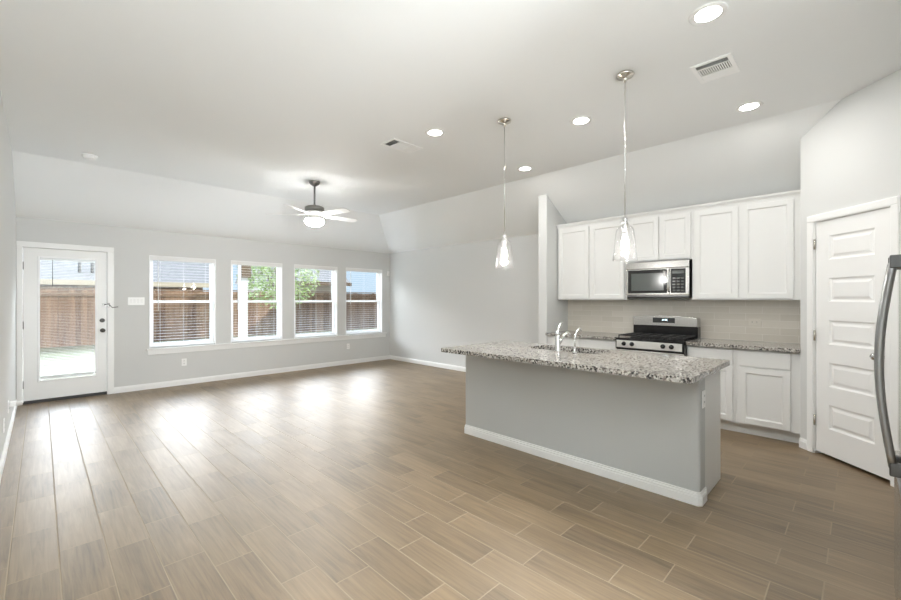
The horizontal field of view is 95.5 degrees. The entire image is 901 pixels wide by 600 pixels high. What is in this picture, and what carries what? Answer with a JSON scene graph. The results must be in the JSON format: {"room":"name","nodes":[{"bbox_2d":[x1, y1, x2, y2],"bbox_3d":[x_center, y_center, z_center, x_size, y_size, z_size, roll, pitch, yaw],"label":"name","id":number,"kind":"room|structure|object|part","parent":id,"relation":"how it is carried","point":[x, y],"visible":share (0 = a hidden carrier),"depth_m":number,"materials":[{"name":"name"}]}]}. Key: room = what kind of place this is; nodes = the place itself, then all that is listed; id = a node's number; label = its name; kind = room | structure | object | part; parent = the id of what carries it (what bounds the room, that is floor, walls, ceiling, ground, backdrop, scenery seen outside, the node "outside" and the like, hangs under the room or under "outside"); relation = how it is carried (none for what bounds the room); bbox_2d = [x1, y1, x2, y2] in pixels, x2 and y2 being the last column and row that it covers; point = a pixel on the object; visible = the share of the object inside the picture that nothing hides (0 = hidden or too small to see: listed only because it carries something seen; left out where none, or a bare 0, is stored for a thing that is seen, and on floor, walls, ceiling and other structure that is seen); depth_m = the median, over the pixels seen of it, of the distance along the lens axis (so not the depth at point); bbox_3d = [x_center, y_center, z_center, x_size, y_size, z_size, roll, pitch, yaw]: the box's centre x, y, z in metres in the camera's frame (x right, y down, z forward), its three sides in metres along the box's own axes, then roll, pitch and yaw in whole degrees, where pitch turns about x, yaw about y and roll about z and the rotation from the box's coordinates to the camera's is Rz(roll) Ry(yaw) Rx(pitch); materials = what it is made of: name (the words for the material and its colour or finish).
{"room":"open-plan kitchen","nodes":[
{"label":"open-plan kitchen","id":0,"kind":"room"},
{"bbox_2d":[0,91,15,459],"bbox_3d":[-1.853,-0.153,1.457,0.100,3.050,11.082,0,0,-45],"label":"wall","id":1,"kind":"structure","parent":0,"point":[7,194],"depth_m":3.86,"materials":[{"name":"white paint"}]},
{"bbox_2d":[0,400,16,481],"bbox_3d":[-1.764,1.327,1.448,0.014,0.090,10.942,0,0,-45],"label":"baseboard","id":2,"kind":"structure","parent":1,"relation":"attached to","point":[4,453],"depth_m":3.76,"materials":[{"name":"white"}]},
{"bbox_3d":[-4.360,1.052,4.041,0.009,0.115,0.072,0,0,-45],"label":"wall outlet","id":3,"kind":"object","parent":1,"relation":"attached to","visible":0},
{"bbox_2d":[9,400,22,406],"bbox_3d":[-4.322,1.027,4.078,0.096,0.054,0.050,0,0,-45],"label":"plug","id":4,"kind":"object","parent":3,"relation":"attached to","point":[13,403],"visible":1,"depth_m":4.05,"materials":[{"name":"white"}]},
{"bbox_2d":[16,217,389,405],"bbox_3d":[-3.563,0.145,7.460,6.170,2.453,0.175,0,0,-45],"label":"wall","id":5,"kind":"structure","parent":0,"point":[133,365],"depth_m":6.71,"materials":[{"name":"white paint"}]},
{"bbox_2d":[23,247,105,400],"bbox_3d":[-5.309,0.321,5.663,0.850,2.022,0.113,0,0,-45],"label":"door","id":6,"kind":"structure","parent":5,"relation":"attached to","point":[35,387],"depth_m":5.59,"materials":[{"name":"white"}]},
{"bbox_3d":[-5.301,0.255,5.682,0.608,1.689,0.012,0,0,-45],"label":"lite frame","id":7,"kind":"part","parent":6,"relation":"part of","materials":[{"name":"white plastic"}]},
{"bbox_3d":[-5.323,1.049,5.705,0.556,0.048,0.020,0,0,-45],"label":"blind rail","id":8,"kind":"part","parent":6,"relation":"part of","materials":[{"name":"white"}]},
{"bbox_2d":[23,391,106,404],"bbox_3d":[-5.344,1.353,5.704,0.848,0.039,0.120,0,0,-45],"label":"trim","id":9,"kind":"structure","parent":5,"relation":"attached to","point":[105,392],"depth_m":5.64,"materials":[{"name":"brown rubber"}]},
{"bbox_2d":[128,297,144,304],"bbox_3d":[-4.750,0.017,6.192,0.200,0.115,0.009,0,0,-45],"label":"light switch","id":10,"kind":"object","parent":5,"relation":"attached to","point":[131,300],"visible":1,"depth_m":6.19,"materials":[{"name":"white"}]},
{"bbox_2d":[149,255,215,347],"bbox_3d":[-4.362,0.027,6.683,0.922,1.440,0.134,0,0,-45],"label":"window","id":11,"kind":"structure","parent":5,"relation":"attached to","point":[212,273],"depth_m":6.79,"materials":[{"name":"white plastic"}]},
{"bbox_3d":[-4.400,-0.308,6.720,0.863,0.710,0.020,0,0,-45],"label":"sash","id":12,"kind":"part","parent":11,"relation":"part of","materials":[{"name":"white plastic"}]},
{"bbox_3d":[-4.384,0.363,6.704,0.863,0.710,0.020,0,0,-45],"label":"sash","id":13,"kind":"part","parent":11,"relation":"part of","materials":[{"name":"white plastic"}]},
{"bbox_2d":[150,256,214,347],"bbox_3d":[-4.337,0.029,6.657,0.898,1.415,0.072,0,0,-45],"label":"window blind","id":14,"kind":"object","parent":5,"relation":"attached to","point":[162,259],"visible":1,"depth_m":6.60,"materials":[{"name":"white plastic"}]},
{"bbox_3d":[-4.344,0.727,6.664,0.891,0.018,0.048,0,0,-45],"label":"rail","id":15,"kind":"part","parent":14,"relation":"part of","materials":[{"name":"white"}]},
{"bbox_2d":[181,358,186,365],"bbox_3d":[-4.313,1.007,6.630,0.072,0.115,0.009,0,0,-45],"label":"wall outlet","id":16,"kind":"object","parent":5,"relation":"attached to","point":[183,361],"visible":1,"depth_m":6.63,"materials":[{"name":"white"}]},
{"bbox_2d":[114,355,389,393],"bbox_3d":[-3.172,1.327,7.766,4.983,0.090,0.014,0,0,-45],"label":"baseboard","id":17,"kind":"structure","parent":5,"relation":"attached to","point":[138,387],"depth_m":7.18,"materials":[{"name":"white wood"}]},
{"bbox_2d":[231,260,281,342],"bbox_3d":[-3.553,0.027,7.492,0.901,1.440,0.134,0,0,-45],"label":"window","id":18,"kind":"structure","parent":5,"relation":"attached to","point":[278,269],"depth_m":7.71,"materials":[{"name":"white plastic"}]},
{"bbox_3d":[-3.590,-0.308,7.530,0.842,0.710,0.020,0,0,-45],"label":"sash","id":19,"kind":"part","parent":18,"relation":"part of","materials":[{"name":"white plastic"}]},
{"bbox_3d":[-3.574,0.363,7.514,0.842,0.710,0.020,0,0,-45],"label":"sash","id":20,"kind":"part","parent":18,"relation":"part of","materials":[{"name":"white plastic"}]},
{"bbox_2d":[232,261,281,341],"bbox_3d":[-3.527,0.029,7.467,0.877,1.415,0.072,0,0,-45],"label":"window blind","id":21,"kind":"object","parent":5,"relation":"attached to","point":[235,263],"visible":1,"depth_m":7.40,"materials":[{"name":"white plastic"}]},
{"bbox_3d":[-3.533,0.037,7.473,0.611,1.361,0.046,0,0,-45],"label":"ladder cord","id":22,"kind":"part","parent":21,"relation":"part of","materials":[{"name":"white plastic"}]},
{"bbox_3d":[-3.534,0.727,7.474,0.870,0.018,0.048,0,0,-45],"label":"rail","id":23,"kind":"part","parent":21,"relation":"part of","materials":[{"name":"white"}]},
{"bbox_2d":[294,264,337,338],"bbox_3d":[-2.744,0.027,8.301,0.930,1.440,0.134,0,0,-45],"label":"window","id":24,"kind":"structure","parent":5,"relation":"attached to","point":[334,300],"depth_m":8.58,"materials":[{"name":"white plastic"}]},
{"bbox_3d":[-2.766,0.363,8.323,0.871,0.710,0.020,0,0,-45],"label":"sash","id":25,"kind":"part","parent":24,"relation":"part of","materials":[{"name":"white plastic"}]},
{"bbox_2d":[295,265,336,337],"bbox_3d":[-2.719,0.029,8.276,0.906,1.415,0.072,0,0,-45],"label":"window blind","id":26,"kind":"object","parent":5,"relation":"attached to","point":[296,266],"visible":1,"depth_m":8.23,"materials":[{"name":"white plastic"}]},
{"bbox_3d":[-2.725,0.727,8.283,0.899,0.018,0.048,0,0,-45],"label":"rail","id":27,"kind":"part","parent":26,"relation":"part of","materials":[{"name":"white"}]},
{"bbox_2d":[346,268,381,334],"bbox_3d":[-1.944,0.027,9.101,0.942,1.440,0.134,0,0,-45],"label":"window","id":28,"kind":"structure","parent":5,"relation":"attached to","point":[379,280],"depth_m":9.41,"materials":[{"name":"white plastic"}]},
{"bbox_3d":[-1.966,0.363,9.123,0.883,0.710,0.020,0,0,-45],"label":"sash","id":29,"kind":"part","parent":28,"relation":"part of","materials":[{"name":"white plastic"}]},
{"bbox_2d":[346,268,381,333],"bbox_3d":[-1.919,0.029,9.075,0.918,1.415,0.072,0,0,-45],"label":"window blind","id":30,"kind":"object","parent":5,"relation":"attached to","point":[347,269],"visible":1,"depth_m":8.99,"materials":[{"name":"white plastic"}]},
{"bbox_3d":[-1.926,0.727,9.082,0.911,0.018,0.048,0,0,-45],"label":"rail","id":31,"kind":"part","parent":30,"relation":"part of","materials":[{"name":"white"}]},
{"bbox_2d":[235,266,351,292],"bbox_3d":[-10.083,-0.923,25.922,4.400,4.810,7.080,0,0,-45],"label":"house","id":32,"kind":"structure","parent":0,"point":[325,286],"depth_m":24.18,"materials":[{"name":"grey"}]},
{"bbox_2d":[0,359,895,599],"bbox_3d":[0.346,1.402,3.586,6.220,0.060,11.182,0,0,-45],"label":"floor","id":33,"kind":"structure","parent":0,"point":[364,480],"depth_m":2.63,"materials":[{"name":"brown wood"}]},
{"bbox_2d":[547,336,579,346],"bbox_3d":[1.745,0.934,5.804,0.608,0.876,0.500,0,0,-45],"label":"base cabinet","id":34,"kind":"object","parent":33,"relation":"on","point":[566,341],"visible":0.09,"depth_m":5.55,"materials":[{"name":"white"}]},
{"bbox_2d":[464,355,719,506],"bbox_3d":[1.108,0.934,3.681,0.607,0.876,2.163,0,0,-45],"label":"kitchen island","id":35,"kind":"object","parent":33,"relation":"on","point":[655,436],"visible":0.75,"depth_m":3.16,"materials":[{"name":"grey paint"}]},
{"bbox_2d":[441,341,729,383],"bbox_3d":[1.018,0.477,3.522,1.020,0.038,2.141,0,0,-45],"label":"island countertop","id":36,"kind":"structure","parent":35,"relation":"on","point":[663,367],"depth_m":3.15,"materials":[{"name":"stone"}]},
{"bbox_2d":[554,322,571,351],"bbox_3d":[1.018,0.328,3.709,0.236,0.260,0.064,0,0,-45],"label":"faucet","id":37,"kind":"object","parent":36,"relation":"on","point":[558,340],"visible":1,"depth_m":3.64,"materials":[{"name":"silver metal"}]},
{"bbox_3d":[0.968,0.260,3.660,0.081,0.123,0.044,0,0,-45],"label":"lever","id":38,"kind":"part","parent":37,"relation":"part of","materials":[{"name":"silver metal"}]},
{"bbox_3d":[1.032,0.351,3.716,0.208,0.131,0.036,0,0,-39],"label":"spout","id":39,"kind":"part","parent":37,"relation":"part of","materials":[{"name":"silver metal"}]},
{"bbox_2d":[572,327,581,352],"bbox_3d":[1.102,0.348,3.563,0.070,0.220,0.102,0,0,27],"label":"water tap","id":40,"kind":"object","parent":36,"relation":"on","point":[574,347],"visible":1,"depth_m":3.54,"materials":[{"name":"silver metal"}]},
{"bbox_3d":[1.110,0.325,3.566,0.101,0.174,0.016,0,0,-33],"label":"spout","id":41,"kind":"part","parent":40,"relation":"part of","materials":[{"name":"silver metal"}]},
{"bbox_3d":[0.943,1.327,3.516,0.139,0.090,2.163,0,0,-45],"label":"baseboard","id":42,"kind":"part","parent":35,"relation":"part of","materials":[{"name":"white"}]},
{"bbox_2d":[702,390,705,407],"bbox_3d":[1.719,0.672,2.777,0.070,0.115,0.009,0,0,-45],"label":"wall outlet","id":43,"kind":"object","parent":35,"relation":"attached to","point":[704,391],"visible":1,"depth_m":2.76,"materials":[{"name":"white"}]},
{"bbox_3d":[1.901,0.934,2.986,0.468,0.876,0.018,0,0,-45],"label":"panel","id":44,"kind":"part","parent":35,"relation":"part of","materials":[{"name":"white"}]},
{"bbox_2d":[580,338,616,349],"bbox_3d":[2.100,0.934,5.449,0.608,0.876,0.503,0,0,-45],"label":"base cabinet","id":45,"kind":"object","parent":33,"relation":"on","point":[584,342],"visible":0.08,"depth_m":5.23,"materials":[{"name":"white wood"}]},
{"bbox_2d":[545,330,623,339],"bbox_3d":[1.911,0.477,5.615,0.643,0.038,1.004,0,0,-45],"label":"countertop","id":46,"kind":"structure","parent":45,"relation":"on","point":[580,334],"depth_m":5.44,"materials":[{"name":"stone"}]},
{"bbox_2d":[616,315,700,355],"bbox_3d":[2.498,0.782,4.950,0.730,1.180,0.756,0,0,-45],"label":"gas range","id":47,"kind":"object","parent":33,"relation":"on","point":[657,334],"visible":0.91,"depth_m":4.91,"materials":[{"name":"silver metal"}]},
{"bbox_3d":[2.292,0.863,4.745,0.032,0.538,0.748,0,0,-45],"label":"oven door","id":48,"kind":"part","parent":47,"relation":"part of","materials":[{"name":"silver metal"}]},
{"bbox_3d":[2.295,0.533,4.747,0.030,0.108,0.756,0,0,-45],"label":"control panel","id":49,"kind":"part","parent":47,"relation":"part of","materials":[{"name":"silver metal"}]},
{"bbox_2d":[616,336,699,343],"bbox_3d":[2.512,0.468,4.964,0.655,0.023,0.756,0,0,-45],"label":"cooktop","id":50,"kind":"object","parent":47,"relation":"in","point":[625,339],"depth_m":4.77,"materials":[{"name":"black metal"}]},
{"bbox_3d":[2.708,0.259,5.160,0.136,0.134,0.748,0,0,-45],"label":"backguard panel","id":51,"kind":"part","parent":47,"relation":"part of","materials":[{"name":"silver metal"}]},
{"bbox_2d":[687,345,737,431],"bbox_3d":[2.979,0.934,4.570,0.608,0.876,0.453,0,0,-45],"label":"base cabinet","id":52,"kind":"object","parent":33,"relation":"on","point":[727,374],"visible":0.44,"depth_m":4.27,"materials":[{"name":"white wood"}]},
{"bbox_3d":[2.766,0.590,4.366,0.019,0.155,0.407,0,0,-45],"label":"drawer","id":53,"kind":"part","parent":52,"relation":"part of","materials":[{"name":"white"}]},
{"bbox_3d":[2.766,0.965,4.366,0.019,0.565,0.407,0,0,-45],"label":"door","id":54,"kind":"part","parent":52,"relation":"part of","materials":[{"name":"white"}]},
{"bbox_2d":[736,349,799,442],"bbox_3d":[3.318,0.934,4.231,0.608,0.876,0.503,0,0,-45],"label":"base cabinet","id":55,"kind":"object","parent":33,"relation":"on","point":[767,382],"visible":0.97,"depth_m":4.02,"materials":[{"name":"white wood"}]},
{"bbox_2d":[686,338,799,352],"bbox_3d":[3.145,0.477,4.380,0.643,0.038,0.955,0,0,-45],"label":"countertop","id":56,"kind":"structure","parent":55,"relation":"on","point":[706,342],"depth_m":4.22,"materials":[{"name":"stone"}]},
{"bbox_3d":[3.092,0.590,4.040,0.019,0.155,0.403,0,0,-45],"label":"drawer","id":57,"kind":"part","parent":55,"relation":"part of","materials":[{"name":"white"}]},
{"bbox_3d":[3.092,0.965,4.040,0.019,0.565,0.403,0,0,-45],"label":"door","id":58,"kind":"part","parent":55,"relation":"part of","materials":[{"name":"white"}]},
{"bbox_2d":[874,209,900,599],"bbox_3d":[1.980,0.484,1.280,0.890,1.775,0.910,0,0,-45],"label":"refrigerator","id":59,"kind":"object","parent":33,"relation":"on","point":[893,457],"visible":1,"depth_m":1.55,"materials":[{"name":"silver metal"}]},
{"bbox_3d":[1.718,0.244,1.619,0.025,0.769,0.061,0,0,-45],"label":"handle","id":60,"kind":"part","parent":59,"relation":"part of","materials":[{"name":"silver metal"}]},
{"bbox_3d":[1.640,0.244,1.542,0.025,0.769,0.061,0,0,-45],"label":"handle","id":61,"kind":"part","parent":59,"relation":"part of","materials":[{"name":"silver metal"}]},
{"bbox_3d":[1.663,-0.143,1.519,0.028,0.050,0.047,0,0,-45],"label":"handle mount","id":62,"kind":"part","parent":59,"relation":"part of","materials":[{"name":"grey"}]},
{"bbox_3d":[1.663,0.632,1.519,0.028,0.050,0.047,0,0,-45],"label":"handle mount","id":63,"kind":"part","parent":59,"relation":"part of","materials":[{"name":"grey"}]},
{"bbox_3d":[1.736,0.997,1.524,0.890,0.630,0.079,0,0,-45],"label":"freezer drawer","id":64,"kind":"part","parent":59,"relation":"part of","materials":[{"name":"silver metal"}]},
{"bbox_3d":[1.740,0.632,1.597,0.028,0.050,0.047,0,0,-45],"label":"handle mount","id":65,"kind":"part","parent":59,"relation":"part of","materials":[{"name":"grey"}]},
{"bbox_3d":[1.707,0.709,1.553,0.790,0.017,0.010,0,0,-45],"label":"drawer handle","id":66,"kind":"part","parent":59,"relation":"part of","materials":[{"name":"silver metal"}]},
{"bbox_3d":[1.899,0.136,1.678,0.442,1.072,0.065,0,0,-45],"label":"door","id":67,"kind":"part","parent":59,"relation":"part of","materials":[{"name":"silver metal"}]},
{"bbox_2d":[0,0,900,253],"bbox_3d":[0.342,-1.410,3.597,6.231,0.776,11.203,0,0,-45],"label":"ceiling","id":68,"kind":"structure","parent":0,"point":[199,117],"depth_m":3.53,"materials":[{"name":"white paint"}]},
{"bbox_2d":[81,153,97,159],"bbox_3d":[-4.185,-1.655,4.750,0.144,0.045,0.144,0,0,-45],"label":"smoke detector","id":69,"kind":"object","parent":68,"relation":"attached to","point":[87,156],"visible":1,"depth_m":4.71,"materials":[{"name":"white"}]},
{"bbox_2d":[268,180,356,227],"bbox_3d":[-1.894,-1.234,5.840,1.232,0.888,1.264,0,0,-45],"label":"ceiling fan","id":70,"kind":"object","parent":68,"relation":"hanging from","point":[314,212],"visible":1,"depth_m":5.73,"materials":[{"name":"silver metal"}]},
{"bbox_3d":[-2.026,-1.207,5.414,0.129,0.033,0.490,0,0,13],"label":"blade","id":71,"kind":"part","parent":70,"relation":"part of","materials":[{"name":"white"}]},
{"bbox_3d":[-1.933,-1.096,5.819,0.266,0.100,0.266,0,0,-45],"label":"lamp shade","id":72,"kind":"part","parent":70,"relation":"part of","materials":[{"name":"white"}]},
{"bbox_3d":[-1.577,-1.207,5.605,0.490,0.033,0.129,0,0,31],"label":"blade","id":73,"kind":"part","parent":70,"relation":"part of","materials":[{"name":"white"}]},
{"bbox_3d":[-1.617,-1.207,6.086,0.492,0.033,0.139,0,0,-45],"label":"blade","id":74,"kind":"part","parent":70,"relation":"part of","materials":[{"name":"white"}]},
{"bbox_2d":[380,138,422,153],"bbox_3d":[-0.529,-1.674,4.459,0.402,0.008,0.235,0,0,-45],"label":"ceiling vent","id":75,"kind":"object","parent":68,"relation":"in","point":[394,143],"visible":1,"depth_m":4.46,"materials":[{"name":"white metal"}]},
{"bbox_2d":[425,128,444,136],"bbox_3d":[-0.156,-1.674,4.100,0.200,0.008,0.200,0,0,-45],"label":"recessed light","id":76,"kind":"object","parent":68,"relation":"in","point":[434,132],"visible":1,"depth_m":4.09,"materials":[{"name":"white"}]},
{"bbox_2d":[495,117,513,268],"bbox_3d":[0.504,-0.986,3.826,0.176,1.384,0.176,0,0,-45],"label":"pendant light","id":77,"kind":"object","parent":68,"relation":"hanging from","point":[504,121],"visible":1,"depth_m":3.81,"materials":[{"name":"silver metal"}]},
{"bbox_2d":[502,234,506,247],"bbox_3d":[0.504,-0.553,3.826,0.052,0.130,0.052,0,0,-45],"label":"socket","id":78,"kind":"object","parent":77,"relation":"attached to","point":[504,240],"depth_m":3.81,"materials":[{"name":"silver metal"}]},
{"bbox_3d":[0.504,-1.121,3.826,0.007,1.015,0.007,0,0,-45],"label":"rod","id":79,"kind":"part","parent":77,"relation":"part of","materials":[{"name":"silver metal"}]},
{"bbox_3d":[0.504,-0.444,3.826,0.176,0.300,0.176,0,0,-45],"label":"lamp shade","id":80,"kind":"part","parent":77,"relation":"part of","materials":[{"name":"clear glass"}]},
{"bbox_3d":[0.504,-0.431,3.826,0.060,0.118,0.060,0,0,-45],"label":"bulb","id":81,"kind":"part","parent":77,"relation":"part of","materials":[{"name":"white"}]},
{"bbox_2d":[517,166,532,170],"bbox_3d":[0.950,-1.674,5.221,0.200,0.008,0.200,0,0,-45],"label":"recessed light","id":82,"kind":"object","parent":68,"relation":"in","point":[522,168],"visible":1,"depth_m":5.21,"materials":[{"name":"white"}]},
{"bbox_2d":[570,116,591,124],"bbox_3d":[1.220,-1.674,3.826,0.200,0.008,0.200,0,0,-45],"label":"recessed light","id":83,"kind":"object","parent":68,"relation":"in","point":[580,120],"visible":1,"depth_m":3.81,"materials":[{"name":"white"}]},
{"bbox_2d":[612,70,637,261],"bbox_3d":[1.298,-0.986,3.046,0.176,1.384,0.176,0,0,-45],"label":"pendant light","id":84,"kind":"object","parent":68,"relation":"hanging from","point":[624,75],"visible":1,"depth_m":3.04,"materials":[{"name":"white"}]},
{"bbox_2d":[621,217,628,233],"bbox_3d":[1.298,-0.553,3.046,0.052,0.130,0.052,0,0,-45],"label":"socket","id":85,"kind":"object","parent":84,"relation":"attached to","point":[625,225],"depth_m":3.03,"materials":[{"name":"silver metal"}]},
{"bbox_3d":[1.298,-0.444,3.046,0.176,0.300,0.176,0,0,-45],"label":"lamp shade","id":86,"kind":"part","parent":84,"relation":"part of","materials":[{"name":"clear glass"}]},
{"bbox_3d":[1.298,-0.431,3.046,0.060,0.118,0.060,0,0,-45],"label":"bulb","id":87,"kind":"part","parent":84,"relation":"part of","materials":[{"name":"white"}]},
{"bbox_3d":[1.298,-1.121,3.046,0.007,1.015,0.007,0,0,-45],"label":"rod","id":88,"kind":"part","parent":84,"relation":"part of","materials":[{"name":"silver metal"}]},
{"bbox_2d":[688,1,728,24],"bbox_3d":[1.508,-1.674,2.397,0.200,0.008,0.200,0,0,-45],"label":"recessed light","id":89,"kind":"object","parent":68,"relation":"in","point":[710,12],"visible":1,"depth_m":2.39,"materials":[{"name":"white"}]},
{"bbox_2d":[690,53,739,83],"bbox_3d":[1.922,-1.674,2.973,0.312,0.008,0.250,0,0,-45],"label":"ceiling vent","id":90,"kind":"object","parent":68,"relation":"in","point":[724,65],"visible":1,"depth_m":2.97,"materials":[{"name":"white metal"}]},
{"bbox_2d":[735,101,762,111],"bbox_3d":[2.587,-1.674,3.549,0.200,0.008,0.200,0,0,-45],"label":"recessed light","id":91,"kind":"object","parent":68,"relation":"in","point":[749,106],"visible":1,"depth_m":3.54,"materials":[{"name":"white glass"}]},
{"bbox_2d":[390,234,537,366],"bbox_3d":[0.214,0.145,7.974,0.100,2.453,4.549,0,0,-45],"label":"wall","id":92,"kind":"structure","parent":0,"point":[452,295],"depth_m":7.92,"materials":[{"name":"white paint"}]},
{"bbox_2d":[390,355,465,371],"bbox_3d":[0.163,1.327,7.945,0.014,0.090,4.479,0,0,-45],"label":"baseboard","id":93,"kind":"structure","parent":92,"relation":"attached to","point":[434,364],"depth_m":8.53,"materials":[{"name":"white wood"}]},
{"bbox_2d":[538,195,567,343],"bbox_3d":[1.554,-0.059,6.069,0.700,2.863,0.140,0,0,-45],"label":"wall","id":94,"kind":"structure","parent":0,"point":[552,311],"depth_m":5.84,"materials":[{"name":"white paint"}]},
{"bbox_2d":[636,298,691,299],"bbox_3d":[3.271,0.118,4.850,0.196,2.508,4.193,0,0,-45],"label":"wall","id":95,"kind":"structure","parent":0,"point":[636,298],"depth_m":5.25,"materials":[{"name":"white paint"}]},
{"bbox_2d":[558,221,635,299],"bbox_3d":[2.025,-0.517,5.720,0.331,1.031,0.989,0,0,-45],"label":"upper cabinet","id":96,"kind":"object","parent":95,"relation":"attached to","point":[587,270],"visible":0.94,"depth_m":5.58,"materials":[{"name":"white wood"}]},
{"bbox_3d":[1.738,-0.514,5.786,0.019,0.997,0.460,0,0,-45],"label":"door","id":97,"kind":"part","parent":96,"relation":"part of","materials":[{"name":"white"}]},
{"bbox_3d":[2.080,-0.514,5.444,0.019,0.997,0.458,0,0,-45],"label":"door","id":98,"kind":"part","parent":96,"relation":"part of","materials":[{"name":"white"}]},
{"bbox_2d":[627,211,691,262],"bbox_3d":[2.639,-0.754,5.106,0.331,0.557,0.745,0,0,-45],"label":"upper cabinet","id":99,"kind":"object","parent":95,"relation":"attached to","point":[667,237],"visible":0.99,"depth_m":4.96,"materials":[{"name":"white wood"}]},
{"bbox_3d":[2.406,-0.751,5.118,0.019,0.523,0.365,0,0,-45],"label":"door","id":100,"kind":"part","parent":99,"relation":"part of","materials":[{"name":"white"}]},
{"bbox_2d":[626,259,691,297],"bbox_3d":[2.602,-0.249,5.082,0.397,0.442,0.723,0,0,-45],"label":"microwave","id":101,"kind":"object","parent":99,"relation":"attached to","point":[673,278],"visible":0.99,"depth_m":4.94,"materials":[{"name":"silver metal"}]},
{"bbox_3d":[2.419,-0.227,5.045,0.005,0.287,0.457,0,0,-45],"label":"door glass","id":102,"kind":"part","parent":101,"relation":"part of","materials":[{"name":"black"}]},
{"bbox_3d":[2.429,-0.220,5.056,0.026,0.320,0.515,0,0,-45],"label":"door","id":103,"kind":"part","parent":101,"relation":"part of","materials":[{"name":"silver metal"}]},
{"bbox_3d":[2.501,-0.426,4.981,0.030,0.084,0.723,0,0,-45],"label":"vent panel","id":104,"kind":"part","parent":101,"relation":"part of","materials":[{"name":"silver metal"}]},
{"bbox_3d":[2.585,-0.228,4.857,0.054,0.278,0.020,0,0,-45],"label":"handle","id":105,"kind":"part","parent":101,"relation":"part of","materials":[{"name":"silver metal"}]},
{"bbox_3d":[2.685,-0.220,4.799,0.026,0.320,0.206,0,0,-45],"label":"control panel","id":106,"kind":"part","parent":101,"relation":"part of","materials":[{"name":"silver metal"}]},
{"bbox_3d":[2.663,-0.751,4.862,0.019,0.523,0.334,0,0,-45],"label":"door","id":107,"kind":"part","parent":99,"relation":"part of","materials":[{"name":"white"}]},
{"bbox_2d":[568,300,799,343],"bbox_3d":[2.744,0.229,5.231,0.009,0.458,2.728,0,0,-45],"label":"backsplash","id":108,"kind":"structure","parent":95,"relation":"attached to","point":[720,319],"depth_m":4.87,"materials":[{"name":"tile"}]},
{"bbox_2d":[692,196,799,299],"bbox_3d":[3.248,-0.517,4.497,0.331,1.031,0.977,0,0,-45],"label":"upper cabinet","id":109,"kind":"object","parent":95,"relation":"attached to","point":[747,251],"visible":0.99,"depth_m":4.36,"materials":[{"name":"white wood"}]},
{"bbox_2d":[556,190,799,228],"bbox_3d":[2.521,-1.061,5.006,0.052,0.056,2.725,0,0,-45],"label":"crown molding","id":110,"kind":"structure","parent":109,"relation":"attached to","point":[794,193],"depth_m":4.73,"materials":[{"name":"white wood"}]},
{"bbox_3d":[2.958,-0.514,4.567,0.019,0.997,0.416,0,0,-45],"label":"door","id":111,"kind":"part","parent":109,"relation":"part of","materials":[{"name":"white"}]},
{"bbox_3d":[3.280,-0.514,4.244,0.019,0.997,0.428,0,0,-45],"label":"door","id":112,"kind":"part","parent":109,"relation":"part of","materials":[{"name":"white"}]},
{"bbox_2d":[748,319,760,325],"bbox_3d":[3.395,0.247,4.568,0.009,0.072,0.115,0,0,-45],"label":"wall outlet","id":113,"kind":"object","parent":95,"relation":"attached to","point":[750,321],"visible":1,"depth_m":4.57,"materials":[{"name":"beige"}]},
{"bbox_2d":[800,69,900,439],"bbox_3d":[3.317,-0.153,3.340,0.100,3.050,0.967,0,0,0],"label":"wall","id":114,"kind":"structure","parent":0,"point":[851,156],"depth_m":3.36,"materials":[{"name":"white paint"}]},
{"bbox_2d":[799,437,806,449],"bbox_3d":[3.260,1.327,3.784,0.014,0.090,0.079,0,0,0],"label":"baseboard","id":115,"kind":"structure","parent":114,"relation":"attached to","point":[802,442],"depth_m":3.78,"materials":[{"name":"white"}]},
{"bbox_2d":[813,207,889,479],"bbox_3d":[3.259,0.327,3.359,0.103,2.035,0.640,0,0,0],"label":"door","id":116,"kind":"structure","parent":114,"relation":"in","point":[853,251],"depth_m":3.36,"materials":[{"name":"white wood"}]},
{"bbox_3d":[3.241,0.432,3.118,0.068,0.060,0.060,0,0,0],"label":"knob","id":117,"kind":"part","parent":116,"relation":"part of","materials":[{"name":"silver metal"}]},
{"bbox_2d":[807,195,900,486],"bbox_3d":[3.308,0.307,3.354,0.119,2.130,0.774,0,0,0],"label":"trim","id":118,"kind":"structure","parent":114,"relation":"attached to","point":[894,203],"depth_m":3.50,"materials":[{"name":"white wood"}]},
{"label":"outside","id":119,"kind":"structure","parent":0,"visible":0},
{"bbox_2d":[40,328,376,379],"bbox_3d":[-20.464,1.507,34.606,100.000,0.050,62.118,0,0,-45],"label":"ground","id":120,"kind":"structure","parent":119,"point":[72,349],"depth_m":10.56,"materials":[{"name":"beige concrete"}]},
{"bbox_2d":[40,258,208,341],"bbox_3d":[-18.250,-0.873,15.351,15.100,4.710,8.480,0,0,-45],"label":"house","id":121,"kind":"structure","parent":120,"relation":"on","point":[167,277],"depth_m":16.16,"materials":[{"name":"brick"}]},
{"bbox_2d":[40,287,376,347],"bbox_3d":[-8.586,0.537,16.445,29.114,1.850,0.080,0,0,-45],"label":"wooden fence","id":122,"kind":"object","parent":120,"relation":"on","point":[71,304],"visible":0.38,"depth_m":15.18,"materials":[{"name":"brown wood"}]},
{"bbox_3d":[-8.627,-0.258,16.405,29.000,0.260,0.080,0,0,-45],"label":"rail","id":123,"kind":"part","parent":122,"relation":"part of","materials":[{"name":"wood"}]},
{"bbox_2d":[239,265,250,337],"bbox_3d":[-5.222,0.052,10.334,0.270,2.860,0.280,0,0,-45],"label":"patio post","id":124,"kind":"object","parent":120,"relation":"on","point":[243,282],"visible":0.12,"depth_m":10.27,"materials":[{"name":"grey wood"}]},
{"bbox_2d":[236,266,320,308],"bbox_3d":[-6.368,-0.318,15.274,2.947,3.603,2.992,0,0,-45],"label":"tree","id":125,"kind":"object","parent":120,"relation":"on","point":[273,287],"visible":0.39,"depth_m":15.04,"materials":[{"name":"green plant"}]}
]}

